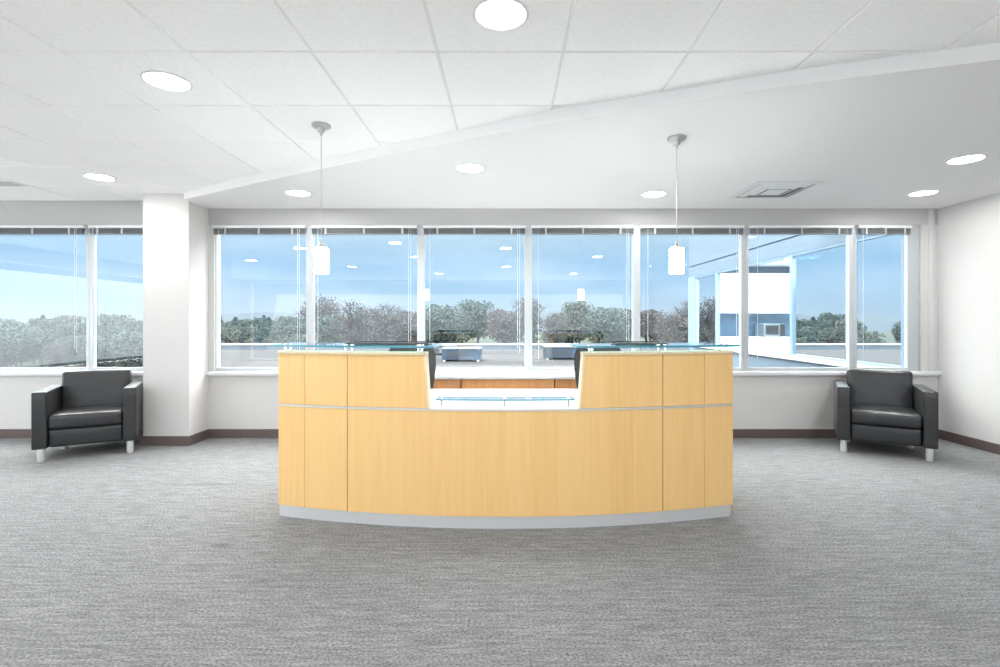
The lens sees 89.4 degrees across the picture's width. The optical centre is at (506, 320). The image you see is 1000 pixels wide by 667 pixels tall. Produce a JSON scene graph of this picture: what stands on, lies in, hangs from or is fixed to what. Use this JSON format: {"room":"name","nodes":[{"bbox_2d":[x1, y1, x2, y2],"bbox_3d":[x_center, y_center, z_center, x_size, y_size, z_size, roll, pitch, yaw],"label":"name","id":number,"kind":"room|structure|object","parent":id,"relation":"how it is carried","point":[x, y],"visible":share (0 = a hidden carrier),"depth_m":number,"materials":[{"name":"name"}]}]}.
{"room":"lobby","nodes":[
{"label":"lobby","id":0,"kind":"room"},
{"bbox_2d":[143,194,207,435],"bbox_3d":[-3.498,-0.015,5.351,0.473,2.586,0.341,0,0,0],"label":"wall column","id":1,"kind":"structure","parent":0,"point":[175,229],"depth_m":5.18,"materials":[{"name":"paint"}]},
{"bbox_2d":[141,429,208,445],"bbox_3d":[-3.498,1.229,5.338,0.497,0.098,0.340,0,0,0],"label":"baseboard","id":2,"kind":"structure","parent":1,"relation":"attached to","point":[198,437],"depth_m":5.17,"materials":[{"name":"rubber"}]},
{"bbox_2d":[0,201,937,428],"bbox_3d":[-1.895,-0.422,5.580,13.610,3.400,0.120,0,0,0],"label":"wall","id":3,"kind":"structure","parent":0,"point":[11,212],"depth_m":5.52,"materials":[{"name":"grey paint"}]},
{"bbox_2d":[0,225,89,370],"bbox_3d":[-5.159,-0.249,5.567,1.159,1.601,0.055,0,0,0],"label":"window","id":4,"kind":"structure","parent":3,"relation":"in","point":[87,367],"depth_m":5.54,"materials":[{"name":"silver metal"}]},
{"bbox_2d":[0,225,86,352],"bbox_3d":[-5.159,-0.315,5.507,1.106,1.454,0.057,0,0,0],"label":"blind","id":5,"kind":"object","parent":4,"relation":"attached to","point":[74,230],"visible":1,"depth_m":5.49,"materials":[{"name":"white"}]},
{"bbox_2d":[0,371,142,375],"bbox_3d":[-6.117,0.578,5.548,4.765,0.054,0.145,0,0,0],"label":"trim","id":6,"kind":"structure","parent":3,"relation":"attached to","point":[2,373],"depth_m":5.47,"materials":[{"name":"white"}]},
{"bbox_2d":[0,429,142,437],"bbox_3d":[-6.117,1.229,5.514,4.765,0.098,0.012,0,0,0],"label":"baseboard","id":7,"kind":"structure","parent":3,"relation":"attached to","point":[4,433],"depth_m":5.51,"materials":[{"name":"rubber"}]},
{"bbox_2d":[90,228,142,370],"bbox_3d":[-4.186,-0.249,5.567,0.787,1.601,0.055,0,0,0],"label":"window","id":8,"kind":"structure","parent":3,"relation":"in","point":[93,362],"depth_m":5.55,"materials":[{"name":"silver metal"}]},
{"bbox_2d":[88,225,142,358],"bbox_3d":[-4.186,-0.315,5.509,0.734,1.454,0.054,0,0,0],"label":"blind","id":9,"kind":"object","parent":8,"relation":"attached to","point":[95,229],"visible":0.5,"depth_m":5.49,"materials":[{"name":"white"}]},
{"bbox_2d":[215,225,309,370],"bbox_3d":[-2.703,-0.249,5.567,1.077,1.601,0.055,0,0,0],"label":"window","id":10,"kind":"structure","parent":3,"relation":"in","point":[217,368],"depth_m":5.54,"materials":[{"name":"silver metal"}]},
{"bbox_2d":[212,225,306,358],"bbox_3d":[-2.699,-0.315,5.507,1.010,1.454,0.057,0,0,0],"label":"blind","id":11,"kind":"object","parent":10,"relation":"attached to","point":[297,230],"visible":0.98,"depth_m":5.49,"materials":[{"name":"white"}]},
{"bbox_2d":[310,225,420,349],"bbox_3d":[-1.555,-0.249,5.567,1.219,1.601,0.055,0,0,0],"label":"window","id":12,"kind":"structure","parent":3,"relation":"in","point":[312,237],"depth_m":5.54,"materials":[{"name":"silver metal"}]},
{"bbox_2d":[311,225,417,342],"bbox_3d":[-1.555,-0.315,5.509,1.160,1.454,0.054,0,0,0],"label":"blind","id":13,"kind":"object","parent":12,"relation":"attached to","point":[408,230],"visible":0.96,"depth_m":5.49,"materials":[{"name":"white"}]},
{"bbox_2d":[421,225,527,370],"bbox_3d":[-0.355,-0.249,5.567,1.180,1.601,0.055,0,0,0],"label":"window","id":14,"kind":"structure","parent":3,"relation":"in","point":[525,368],"depth_m":5.54,"materials":[{"name":"silver metal"}]},
{"bbox_2d":[423,225,525,347],"bbox_3d":[-0.355,-0.315,5.507,1.121,1.454,0.057,0,0,0],"label":"blind","id":15,"kind":"object","parent":14,"relation":"attached to","point":[517,230],"visible":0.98,"depth_m":5.49,"materials":[{"name":"white"}]},
{"bbox_2d":[209,429,836,437],"bbox_3d":[0.724,1.229,5.514,7.972,0.098,0.012,0,0,0],"label":"baseboard","id":16,"kind":"structure","parent":3,"relation":"attached to","point":[213,433],"depth_m":5.51,"materials":[{"name":"wood"}]},
{"bbox_2d":[207,371,940,375],"bbox_3d":[0.743,0.578,5.548,8.001,0.054,0.145,0,0,0],"label":"trim","id":17,"kind":"structure","parent":3,"relation":"attached to","point":[210,373],"depth_m":5.47,"materials":[{"name":"white paint"}]},
{"bbox_2d":[528,225,635,370],"bbox_3d":[0.828,-0.249,5.567,1.186,1.601,0.055,0,0,0],"label":"window","id":18,"kind":"structure","parent":3,"relation":"in","point":[530,368],"depth_m":5.54,"materials":[{"name":"silver metal"}]},
{"bbox_2d":[531,225,634,358],"bbox_3d":[0.828,-0.315,5.509,1.127,1.454,0.054,0,0,0],"label":"blind","id":19,"kind":"object","parent":18,"relation":"attached to","point":[538,230],"visible":0.98,"depth_m":5.49,"materials":[{"name":"white"}]},
{"bbox_2d":[636,225,744,370],"bbox_3d":[2.017,-0.249,5.567,1.191,1.601,0.055,0,0,0],"label":"window","id":20,"kind":"structure","parent":3,"relation":"in","point":[741,367],"depth_m":5.54,"materials":[{"name":"silver metal"}]},
{"bbox_2d":[639,225,744,352],"bbox_3d":[2.017,-0.315,5.507,1.132,1.454,0.057,0,0,0],"label":"blind","id":21,"kind":"object","parent":20,"relation":"attached to","point":[736,230],"visible":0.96,"depth_m":5.49,"materials":[{"name":"white"}]},
{"bbox_2d":[745,225,852,370],"bbox_3d":[3.205,-0.249,5.567,1.186,1.601,0.055,0,0,0],"label":"window","id":22,"kind":"structure","parent":3,"relation":"in","point":[849,238],"depth_m":5.54,"materials":[{"name":"silver metal"}]},
{"bbox_2d":[748,225,853,358],"bbox_3d":[3.205,-0.315,5.509,1.127,1.454,0.054,0,0,0],"label":"blind","id":23,"kind":"object","parent":22,"relation":"attached to","point":[757,230],"visible":1,"depth_m":5.49,"materials":[{"name":"white"}]},
{"bbox_2d":[853,225,918,370],"bbox_3d":[4.162,-0.249,5.567,0.727,1.601,0.055,0,0,0],"label":"window","id":24,"kind":"structure","parent":3,"relation":"in","point":[911,242],"depth_m":5.54,"materials":[{"name":"silver metal"}]},
{"bbox_2d":[856,225,911,234],"bbox_3d":[4.117,-0.315,5.509,0.578,1.454,0.054,0,0,0],"label":"blind","id":25,"kind":"object","parent":24,"relation":"attached to","point":[862,229],"visible":1,"depth_m":5.49,"materials":[{"name":"white"}]},
{"bbox_2d":[921,208,933,370],"bbox_3d":[4.593,-0.343,5.511,0.125,1.771,0.018,0,0,0],"label":"trim","id":26,"kind":"structure","parent":3,"relation":"attached to","point":[930,210],"depth_m":5.50,"materials":[{"name":"paint"}]},
{"bbox_2d":[0,438,999,666],"bbox_3d":[-1.895,1.378,0.220,13.610,0.200,10.840,0,0,0],"label":"floor","id":27,"kind":"structure","parent":0,"point":[870,554],"depth_m":2.58,"materials":[{"name":"grey carpet"}]},
{"bbox_2d":[31,369,142,461],"bbox_3d":[-4.092,0.889,4.994,0.771,0.779,0.673,0,0,-30],"label":"armchair","id":28,"kind":"object","parent":27,"relation":"on","point":[89,406],"visible":0.97,"depth_m":4.85,"materials":[{"name":"black leather"}]},
{"bbox_2d":[48,404,122,428],"bbox_3d":[-4.070,0.925,4.956,0.549,0.154,0.580,0,0,-30],"label":"seat cushion","id":29,"kind":"object","parent":28,"relation":"on","point":[63,416],"depth_m":4.76,"materials":[{"name":"black leather"}]},
{"bbox_2d":[61,369,131,408],"bbox_3d":[-4.200,0.713,5.181,0.549,0.427,0.210,0,0,-30],"label":"cushion","id":30,"kind":"object","parent":28,"relation":"on","point":[82,388],"depth_m":5.10,"materials":[{"name":"black leather"}]},
{"bbox_2d":[389,348,435,388],"bbox_3d":[-0.822,0.743,4.303,0.640,1.070,0.585,0,0,-9],"label":"swivel chair","id":31,"kind":"object","parent":27,"relation":"on","point":[432,356],"visible":0.02,"depth_m":4.51,"materials":[{"name":"grey fabric"}]},
{"bbox_2d":[433,379,461,388],"bbox_3d":[-0.910,0.923,5.186,0.912,0.710,0.538,0,0,0],"label":"base cabinet","id":32,"kind":"object","parent":27,"relation":"on","point":[438,383],"visible":0.07,"depth_m":4.94,"materials":[{"name":"orange wood"}]},
{"bbox_2d":[270,342,739,528],"bbox_3d":[-0.015,0.713,3.553,3.063,1.130,0.934,0,0,0],"label":"reception desk","id":33,"kind":"object","parent":27,"relation":"on","point":[643,437],"visible":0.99,"depth_m":3.16,"materials":[{"name":"beige wood"}]},
{"bbox_2d":[271,342,438,345],"bbox_3d":[-0.999,0.160,3.360,1.192,0.012,0.391,0,0,11],"label":"countertop","id":34,"kind":"structure","parent":33,"relation":"on","point":[294,343],"depth_m":3.31,"materials":[{"name":"clear glass"}]},
{"bbox_2d":[346,341,431,343],"bbox_3d":[-0.790,0.146,3.408,0.540,0.012,0.175,0,0,0],"label":"document tray","id":35,"kind":"object","parent":33,"relation":"on","point":[354,341],"visible":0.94,"depth_m":3.37,"materials":[{"name":"glass"}]},
{"bbox_2d":[430,389,578,407],"bbox_3d":[-0.009,0.553,3.568,2.907,0.033,0.863,0,0,0],"label":"countertop","id":36,"kind":"structure","parent":33,"relation":"on","point":[435,393],"depth_m":3.59,"materials":[{"name":"white laminate"}]},
{"bbox_2d":[572,342,737,347],"bbox_3d":[0.974,0.160,3.359,1.182,0.012,0.391,0,0,-11],"label":"countertop","id":37,"kind":"structure","parent":33,"relation":"on","point":[697,343],"depth_m":3.31,"materials":[{"name":"clear glass"}]},
{"bbox_2d":[462,379,553,388],"bbox_3d":[0.007,0.923,5.186,0.907,0.710,0.538,0,0,0],"label":"base cabinet","id":38,"kind":"object","parent":27,"relation":"on","point":[466,383],"visible":0.13,"depth_m":4.94,"materials":[{"name":"orange wood"}]},
{"bbox_2d":[435,371,574,378],"bbox_3d":[0.007,0.554,5.194,2.795,0.025,0.552,0,0,0],"label":"countertop","id":39,"kind":"structure","parent":38,"relation":"on","point":[438,374],"depth_m":5.02,"materials":[{"name":"white laminate"}]},
{"bbox_2d":[554,379,576,388],"bbox_3d":[0.925,0.923,5.186,0.912,0.710,0.538,0,0,0],"label":"base cabinet","id":40,"kind":"object","parent":27,"relation":"on","point":[558,383],"visible":0.06,"depth_m":4.94,"materials":[{"name":"orange wood"}]},
{"bbox_2d":[574,348,620,388],"bbox_3d":[0.787,0.743,4.303,0.640,1.070,0.585,0,0,9],"label":"swivel chair","id":41,"kind":"object","parent":27,"relation":"on","point":[577,356],"visible":0.02,"depth_m":4.52,"materials":[{"name":"grey fabric"}]},
{"bbox_2d":[834,369,938,461],"bbox_3d":[3.722,0.889,5.022,0.771,0.779,0.673,0,0,31],"label":"armchair","id":42,"kind":"object","parent":27,"relation":"on","point":[872,405],"visible":1,"depth_m":4.88,"materials":[{"name":"black leather"}]},
{"bbox_2d":[846,369,913,408],"bbox_3d":[3.832,0.713,5.209,0.549,0.427,0.210,0,0,30],"label":"cushion","id":43,"kind":"object","parent":42,"relation":"on","point":[867,386],"depth_m":5.13,"materials":[{"name":"black leather"}]},
{"bbox_2d":[850,404,922,428],"bbox_3d":[3.700,0.925,4.985,0.549,0.154,0.580,0,0,30],"label":"seat cushion","id":44,"kind":"object","parent":42,"relation":"on","point":[865,416],"depth_m":4.79,"materials":[{"name":"black leather"}]},
{"bbox_2d":[0,0,999,200],"bbox_3d":[-1.895,-1.312,0.249,13.210,0.008,10.498,0,0,0],"label":"ceiling","id":45,"kind":"structure","parent":0,"point":[382,55],"depth_m":2.54,"materials":[{"name":"tile"}]},
{"bbox_2d":[82,173,115,180],"bbox_3d":[-3.700,-1.306,4.587,0.240,0.013,0.240,0,0,0],"label":"recessed light","id":46,"kind":"object","parent":45,"relation":"in","point":[101,177],"visible":1,"depth_m":4.57,"materials":[{"name":"white"}]},
{"bbox_2d":[140,70,192,91],"bbox_3d":[-1.853,-1.306,2.752,0.240,0.013,0.240,0,0,0],"label":"recessed light","id":47,"kind":"object","parent":45,"relation":"in","point":[160,79],"visible":1,"depth_m":2.74,"materials":[{"name":"white"}]},
{"bbox_2d":[311,121,330,273],"bbox_3d":[-1.240,-0.813,3.370,0.124,0.990,0.124,0,0,0],"label":"pendant lamp","id":48,"kind":"object","parent":45,"relation":"hanging from","point":[320,252],"visible":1,"depth_m":3.34,"materials":[{"name":"white glass"}]},
{"bbox_2d":[2,0,999,200],"bbox_3d":[-1.895,-1.327,0.260,13.210,0.022,10.520,0,0,0],"label":"grid","id":49,"kind":"object","parent":45,"relation":"attached to","point":[276,1],"depth_m":2.46,"materials":[{"name":"white metal"}]},
{"bbox_2d":[473,0,528,30],"bbox_3d":[-0.026,-1.306,2.151,0.240,0.013,0.240,0,0,0],"label":"recessed light","id":50,"kind":"object","parent":45,"relation":"in","point":[497,15],"visible":1,"depth_m":2.14,"materials":[{"name":"white"}]},
{"bbox_2d":[184,43,999,208],"bbox_3d":[0.724,-1.298,3.630,7.972,0.140,3.780,0,0,0],"label":"ceiling","id":51,"kind":"structure","parent":0,"point":[878,132],"depth_m":3.70,"materials":[{"name":"white paint"}]},
{"bbox_2d":[285,190,311,195],"bbox_3d":[-2.000,-1.226,4.840,0.240,0.013,0.240,0,0,0],"label":"recessed light","id":52,"kind":"object","parent":51,"relation":"in","point":[290,192],"visible":1,"depth_m":4.83,"materials":[{"name":"white"}]},
{"bbox_2d":[455,163,484,172],"bbox_3d":[-0.297,-1.226,4.050,0.240,0.013,0.240,0,0,0],"label":"recessed light","id":53,"kind":"object","parent":51,"relation":"in","point":[466,167],"visible":1,"depth_m":4.03,"materials":[{"name":"white"}]},
{"bbox_2d":[667,134,685,273],"bbox_3d":[1.136,-0.773,3.380,0.124,0.910,0.124,0,0,0],"label":"pendant lamp","id":54,"kind":"object","parent":51,"relation":"hanging from","point":[676,252],"visible":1,"depth_m":3.35,"materials":[{"name":"white glass"}]},
{"bbox_2d":[728,182,824,198],"bbox_3d":[2.505,-1.217,4.740,0.600,0.022,0.600,0,0,0],"label":"ceiling vent","id":55,"kind":"object","parent":51,"relation":"in","point":[758,190],"visible":1,"depth_m":4.70,"materials":[{"name":"white metal"}]},
{"bbox_2d":[907,190,939,195],"bbox_3d":[3.990,-1.226,4.840,0.240,0.013,0.240,0,0,0],"label":"recessed light","id":56,"kind":"object","parent":51,"relation":"in","point":[923,192],"visible":1,"depth_m":4.82,"materials":[{"name":"white"}]},
{"bbox_2d":[945,154,987,164],"bbox_3d":[3.480,-1.226,3.830,0.240,0.013,0.240,0,0,0],"label":"recessed light","id":57,"kind":"object","parent":51,"relation":"in","point":[973,157],"visible":1,"depth_m":3.81,"materials":[{"name":"white"}]},
{"bbox_2d":[938,193,999,443],"bbox_3d":[4.810,-0.422,0.160,0.200,3.400,10.720,0,0,0],"label":"wall","id":58,"kind":"structure","parent":0,"point":[968,231],"depth_m":5.13,"materials":[{"name":"paint"}]},
{"bbox_2d":[939,429,999,454],"bbox_3d":[4.704,1.229,0.254,0.012,0.098,10.508,0,0,0],"label":"baseboard","id":59,"kind":"structure","parent":58,"relation":"attached to","point":[983,445],"depth_m":5.12,"materials":[{"name":"wood"}]},
{"label":"outside","id":60,"kind":"structure","parent":0,"visible":0},
{"bbox_2d":[220,349,688,366],"bbox_3d":[20.250,1.928,17.820,79.500,0.500,24.360,0,0,0],"label":"roof","id":61,"kind":"structure","parent":60,"point":[228,357],"depth_m":22.01,"materials":[{"name":"white"}]},
{"bbox_2d":[220,343,688,348],"bbox_3d":[20.150,1.513,30.125,79.700,0.330,0.370,0,0,0],"label":"roof parapet","id":62,"kind":"object","parent":61,"relation":"on","point":[222,345],"visible":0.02,"depth_m":30.00,"materials":[{"name":"grey"}]},
{"bbox_2d":[441,347,482,361],"bbox_3d":[-1.900,1.403,21.500,1.660,0.550,1.260,0,0,0],"label":"rooftop unit","id":63,"kind":"object","parent":61,"relation":"on","point":[448,353],"visible":1,"depth_m":20.90,"materials":[{"name":"metal"}]},
{"bbox_2d":[446,352,464,358],"bbox_3d":[-2.124,1.421,20.894,0.768,0.275,0.012,0,0,0],"label":"grille","id":64,"kind":"object","parent":63,"relation":"attached to","point":[449,355],"depth_m":20.89,"materials":[{"name":"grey metal"}]},
{"bbox_2d":[542,345,576,359],"bbox_3d":[2.600,1.393,22.500,1.960,0.570,1.260,0,0,0],"label":"rooftop unit","id":65,"kind":"object","parent":61,"relation":"on","point":[549,351],"visible":0.73,"depth_m":21.90,"materials":[{"name":"metal"}]},
{"bbox_2d":[550,350,570,356],"bbox_3d":[2.334,1.411,21.894,0.912,0.293,0.012,0,0,0],"label":"grille","id":66,"kind":"object","parent":65,"relation":"attached to","point":[553,353],"depth_m":21.89,"materials":[{"name":"grey metal"}]},
{"bbox_2d":[688,230,903,366],"bbox_3d":[7.080,-1.772,9.000,5.340,6.900,6.720,0,0,0],"label":"building wing","id":67,"kind":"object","parent":61,"relation":"on","point":[816,265],"visible":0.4,"depth_m":7.29,"materials":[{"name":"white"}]},
{"bbox_2d":[720,273,789,312],"bbox_3d":[5.700,-0.652,12.009,2.200,0.939,0.349,0,0,0],"label":"wall panel","id":68,"kind":"object","parent":67,"relation":"attached to","point":[773,288],"visible":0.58,"depth_m":11.84,"materials":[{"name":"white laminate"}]},
{"bbox_2d":[720,336,789,352],"bbox_3d":[5.625,0.821,11.874,1.790,0.915,0.619,0,0,0],"label":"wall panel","id":69,"kind":"object","parent":67,"relation":"on","point":[769,343],"visible":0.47,"depth_m":11.58,"materials":[{"name":"white paint"}]},
{"bbox_2d":[720,336,789,337],"bbox_3d":[5.625,0.381,11.874,1.790,0.035,0.619,0,0,0],"label":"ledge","id":70,"kind":"structure","parent":69,"relation":"on","point":[720,336],"depth_m":11.56,"materials":[{"name":"white laminate"}]},
{"bbox_2d":[755,324,784,336],"bbox_3d":[6.163,0.213,11.813,0.500,0.300,0.423,0,0,0],"label":"microwave","id":71,"kind":"object","parent":70,"relation":"on","point":[764,330],"visible":0.98,"depth_m":11.63,"materials":[{"name":"grey metal"}]},
{"bbox_2d":[720,313,789,335],"bbox_3d":[5.720,0.090,12.177,2.360,0.544,0.015,0,0,0],"label":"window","id":72,"kind":"structure","parent":67,"relation":"attached to","point":[727,320],"depth_m":12.17,"materials":[{"name":"blue glass"}]},
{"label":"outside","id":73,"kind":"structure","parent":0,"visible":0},
{"bbox_2d":[2,332,680,366],"bbox_3d":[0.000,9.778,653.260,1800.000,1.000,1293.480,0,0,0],"label":"ground","id":74,"kind":"structure","parent":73,"point":[474,340],"depth_m":217.94,"materials":[{"name":"grey"}]},
{"bbox_2d":[0,334,23,366],"bbox_3d":[-81.525,5.736,80.700,6.225,7.496,6.601,0,0,-44],"label":"oak tree","id":75,"kind":"object","parent":74,"relation":"on","point":[9,347],"visible":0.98,"depth_m":80.66,"materials":[{"name":"grey plant"}]},
{"bbox_2d":[0,321,30,333],"bbox_3d":[-111.831,4.767,113.212,8.739,9.546,7.760,0,0,-34],"label":"oak tree","id":76,"kind":"object","parent":74,"relation":"on","point":[5,325],"visible":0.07,"depth_m":112.89,"materials":[{"name":"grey plant"}]},
{"bbox_2d":[0,327,41,366],"bbox_3d":[-88.442,5.292,90.787,7.171,8.433,7.100,0,0,14],"label":"oak tree","id":77,"kind":"object","parent":74,"relation":"on","point":[26,338],"visible":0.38,"depth_m":90.31,"materials":[{"name":"grey plant"}]},
{"bbox_2d":[24,326,59,366],"bbox_3d":[-91.426,5.257,98.997,6.933,8.508,8.058,0,0,-35],"label":"oak tree","id":78,"kind":"object","parent":74,"relation":"on","point":[45,336],"visible":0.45,"depth_m":97.69,"materials":[{"name":"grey plant"}]},
{"bbox_2d":[30,320,71,358],"bbox_3d":[-111.303,4.590,123.340,9.155,9.920,8.277,0,0,37],"label":"oak tree","id":79,"kind":"object","parent":74,"relation":"on","point":[46,324],"visible":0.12,"depth_m":121.60,"materials":[{"name":"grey plant"}]},
{"bbox_2d":[37,339,74,366],"bbox_3d":[-72.720,6.181,81.483,4.479,6.545,5.262,0,0,-6],"label":"bare tree","id":80,"kind":"object","parent":74,"relation":"on","point":[55,355],"visible":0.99,"depth_m":80.89,"materials":[{"name":"grey plant"}]},
{"bbox_2d":[55,335,85,366],"bbox_3d":[-74.872,5.925,88.400,5.592,7.096,6.238,0,0,-13],"label":"oak tree","id":81,"kind":"object","parent":74,"relation":"on","point":[79,340],"visible":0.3,"depth_m":86.83,"materials":[{"name":"grey plant"}]},
{"bbox_2d":[54,321,108,340],"bbox_3d":[-93.658,4.804,111.877,8.555,9.467,8.937,0,0,13],"label":"oak tree","id":82,"kind":"object","parent":74,"relation":"on","point":[81,330],"visible":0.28,"depth_m":109.86,"materials":[{"name":"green plant"}]},
{"bbox_2d":[75,338,116,366],"bbox_3d":[-64.939,6.011,79.896,5.847,6.914,5.999,0,0,28],"label":"oak tree","id":83,"kind":"object","parent":74,"relation":"on","point":[105,358],"visible":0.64,"depth_m":79.28,"materials":[{"name":"grey plant"}]},
{"bbox_2d":[97,314,119,325],"bbox_3d":[-128.275,3.608,162.941,10.711,11.997,9.922,0,0,19],"label":"oak tree","id":84,"kind":"object","parent":74,"relation":"on","point":[106,318],"visible":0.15,"depth_m":161.17,"materials":[{"name":"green plant"}]},
{"bbox_2d":[108,325,142,341],"bbox_3d":[-74.690,5.106,100.069,7.234,8.829,7.647,0,0,-30],"label":"oak tree","id":85,"kind":"object","parent":74,"relation":"on","point":[136,327],"visible":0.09,"depth_m":99.15,"materials":[{"name":"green plant"}]},
{"bbox_2d":[109,329,142,366],"bbox_3d":[-57.725,5.332,78.845,7.472,8.350,7.718,0,0,-17],"label":"oak tree","id":86,"kind":"object","parent":74,"relation":"on","point":[129,350],"visible":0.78,"depth_m":77.35,"materials":[{"name":"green plant"}]},
{"bbox_2d":[113,319,142,331],"bbox_3d":[-97.283,4.525,132.866,9.180,10.057,8.383,0,0,-9],"label":"oak tree","id":87,"kind":"object","parent":74,"relation":"on","point":[126,323],"visible":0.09,"depth_m":130.59,"materials":[{"name":"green plant"}]},
{"bbox_2d":[220,326,236,342],"bbox_3d":[-59.259,5.249,101.682,8.314,8.586,9.008,0,0,3],"label":"maple tree","id":88,"kind":"object","parent":74,"relation":"on","point":[223,336],"visible":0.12,"depth_m":101.94,"materials":[{"name":"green plant"}]},
{"bbox_2d":[234,317,276,335],"bbox_3d":[-61.769,4.302,123.205,10.077,10.530,9.756,0,0,5],"label":"oak tree","id":89,"kind":"object","parent":74,"relation":"on","point":[251,322],"visible":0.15,"depth_m":121.93,"materials":[{"name":"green plant"}]},
{"bbox_2d":[234,325,280,342],"bbox_3d":[-50.862,5.079,102.087,8.243,8.886,8.155,0,0,9],"label":"oak tree","id":90,"kind":"object","parent":74,"relation":"on","point":[241,338],"visible":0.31,"depth_m":101.53,"materials":[{"name":"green plant"}]},
{"bbox_2d":[268,323,305,342],"bbox_3d":[-48.829,4.984,112.495,8.184,9.086,7.694,0,0,-23],"label":"oak tree","id":91,"kind":"object","parent":74,"relation":"on","point":[290,329],"visible":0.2,"depth_m":112.00,"materials":[{"name":"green plant"}]},
{"bbox_2d":[281,316,317,335],"bbox_3d":[-51.279,4.231,122.489,9.955,10.680,9.479,0,0,37],"label":"oak tree","id":92,"kind":"object","parent":74,"relation":"on","point":[292,321],"visible":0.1,"depth_m":120.49,"materials":[{"name":"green plant"}]},
{"bbox_2d":[293,302,330,339],"bbox_3d":[-55.491,1.991,142.977,12.150,15.402,11.082,0,0,27],"label":"bare tree","id":93,"kind":"object","parent":74,"relation":"on","point":[317,309],"visible":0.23,"depth_m":142.30,"materials":[{"name":"grey plant"}]},
{"bbox_2d":[300,293,339,323],"bbox_3d":[-60.196,0.215,165.521,12.678,19.156,15.147,0,0,13],"label":"bare tree","id":94,"kind":"object","parent":74,"relation":"on","point":[321,300],"visible":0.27,"depth_m":164.87,"materials":[{"name":"grey plant"}]},
{"bbox_2d":[315,315,348,342],"bbox_3d":[-38.438,4.029,112.978,9.645,11.106,9.761,0,0,4],"label":"oak tree","id":95,"kind":"object","parent":74,"relation":"on","point":[324,336],"visible":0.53,"depth_m":110.12,"materials":[{"name":"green plant"}]},
{"bbox_2d":[325,298,376,342],"bbox_3d":[-31.057,2.531,101.928,10.580,14.261,10.880,0,0,43],"label":"bare tree","id":96,"kind":"object","parent":74,"relation":"on","point":[350,327],"visible":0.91,"depth_m":101.20,"materials":[{"name":"grey plant"}]},
{"bbox_2d":[368,301,406,342],"bbox_3d":[-29.332,2.556,120.757,10.792,14.208,11.113,0,0,-31],"label":"bare tree","id":97,"kind":"object","parent":74,"relation":"on","point":[386,326],"visible":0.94,"depth_m":119.42,"materials":[{"name":"grey plant"}]},
{"bbox_2d":[389,313,416,342],"bbox_3d":[-25.456,3.768,133.028,11.381,11.801,12.866,0,0,35],"label":"autumn tree","id":98,"kind":"object","parent":74,"relation":"on","point":[403,334],"visible":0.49,"depth_m":130.94,"materials":[{"name":"grey plant"}]},
{"bbox_2d":[414,304,463,342],"bbox_3d":[-15.844,2.661,122.997,12.046,14.002,12.314,0,0,45],"label":"oak tree","id":99,"kind":"object","parent":74,"relation":"on","point":[441,323],"visible":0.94,"depth_m":120.42,"materials":[{"name":"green plant"}]},
{"bbox_2d":[446,309,472,342],"bbox_3d":[-14.961,3.099,145.244,11.473,13.074,12.856,0,0,-17],"label":"oak tree","id":100,"kind":"object","parent":74,"relation":"on","point":[464,325],"visible":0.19,"depth_m":143.95,"materials":[{"name":"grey plant"}]},
{"bbox_2d":[455,299,496,342],"bbox_3d":[-9.901,1.243,164.840,15.248,17.003,14.883,0,0,22],"label":"oak tree","id":101,"kind":"object","parent":74,"relation":"on","point":[478,311],"visible":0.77,"depth_m":161.53,"materials":[{"name":"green plant"}]},
{"bbox_2d":[483,308,523,342],"bbox_3d":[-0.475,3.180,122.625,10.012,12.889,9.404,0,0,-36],"label":"bare tree","id":102,"kind":"object","parent":74,"relation":"on","point":[503,332],"visible":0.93,"depth_m":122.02,"materials":[{"name":"grey plant"}]},
{"bbox_2d":[510,294,547,331],"bbox_3d":[7.382,0.632,163.118,13.005,18.274,15.942,0,0,-15],"label":"bare tree","id":103,"kind":"object","parent":74,"relation":"on","point":[520,307],"visible":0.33,"depth_m":162.48,"materials":[{"name":"grey plant"}]},
{"bbox_2d":[539,311,572,342],"bbox_3d":[11.220,3.525,120.654,8.700,12.160,9.639,0,0,-17],"label":"bare tree","id":104,"kind":"object","parent":74,"relation":"on","point":[554,326],"visible":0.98,"depth_m":119.42,"materials":[{"name":"grey plant"}]},
{"bbox_2d":[543,301,595,342],"bbox_3d":[17.774,2.015,143.516,15.100,15.479,14.413,0,0,6],"label":"maple tree","id":105,"kind":"object","parent":74,"relation":"on","point":[576,321],"visible":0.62,"depth_m":140.06,"materials":[{"name":"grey plant"}]},
{"bbox_2d":[582,307,629,342],"bbox_3d":[24.692,3.010,122.466,12.105,13.264,11.718,0,0,-35],"label":"oak tree","id":106,"kind":"object","parent":74,"relation":"on","point":[606,326],"visible":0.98,"depth_m":120.33,"materials":[{"name":"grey plant"}]},
{"bbox_2d":[626,309,664,342],"bbox_3d":[43.332,2.915,155.334,14.885,13.626,11.922,0,0,24],"label":"autumn tree","id":107,"kind":"object","parent":74,"relation":"on","point":[644,325],"visible":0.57,"depth_m":151.63,"materials":[{"name":"grey plant"}]},
{"bbox_2d":[646,309,685,342],"bbox_3d":[38.369,3.314,122.530,9.603,12.606,8.839,0,0,0],"label":"bare tree","id":108,"kind":"object","parent":74,"relation":"on","point":[665,328],"visible":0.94,"depth_m":121.76,"materials":[{"name":"grey plant"}]},
{"bbox_2d":[654,316,687,342],"bbox_3d":[45.334,4.075,133.346,10.646,11.142,13.179,0,0,-11],"label":"autumn tree","id":109,"kind":"object","parent":74,"relation":"on","point":[685,327],"visible":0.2,"depth_m":130.24,"materials":[{"name":"grey plant"}]},
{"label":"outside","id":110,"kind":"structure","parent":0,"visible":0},
{"bbox_2d":[0,312,685,331],"bbox_3d":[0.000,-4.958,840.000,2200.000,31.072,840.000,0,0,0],"label":"hills","id":111,"kind":"structure","parent":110,"point":[22,317],"depth_m":857.05,"materials":[{"name":"green plant"}]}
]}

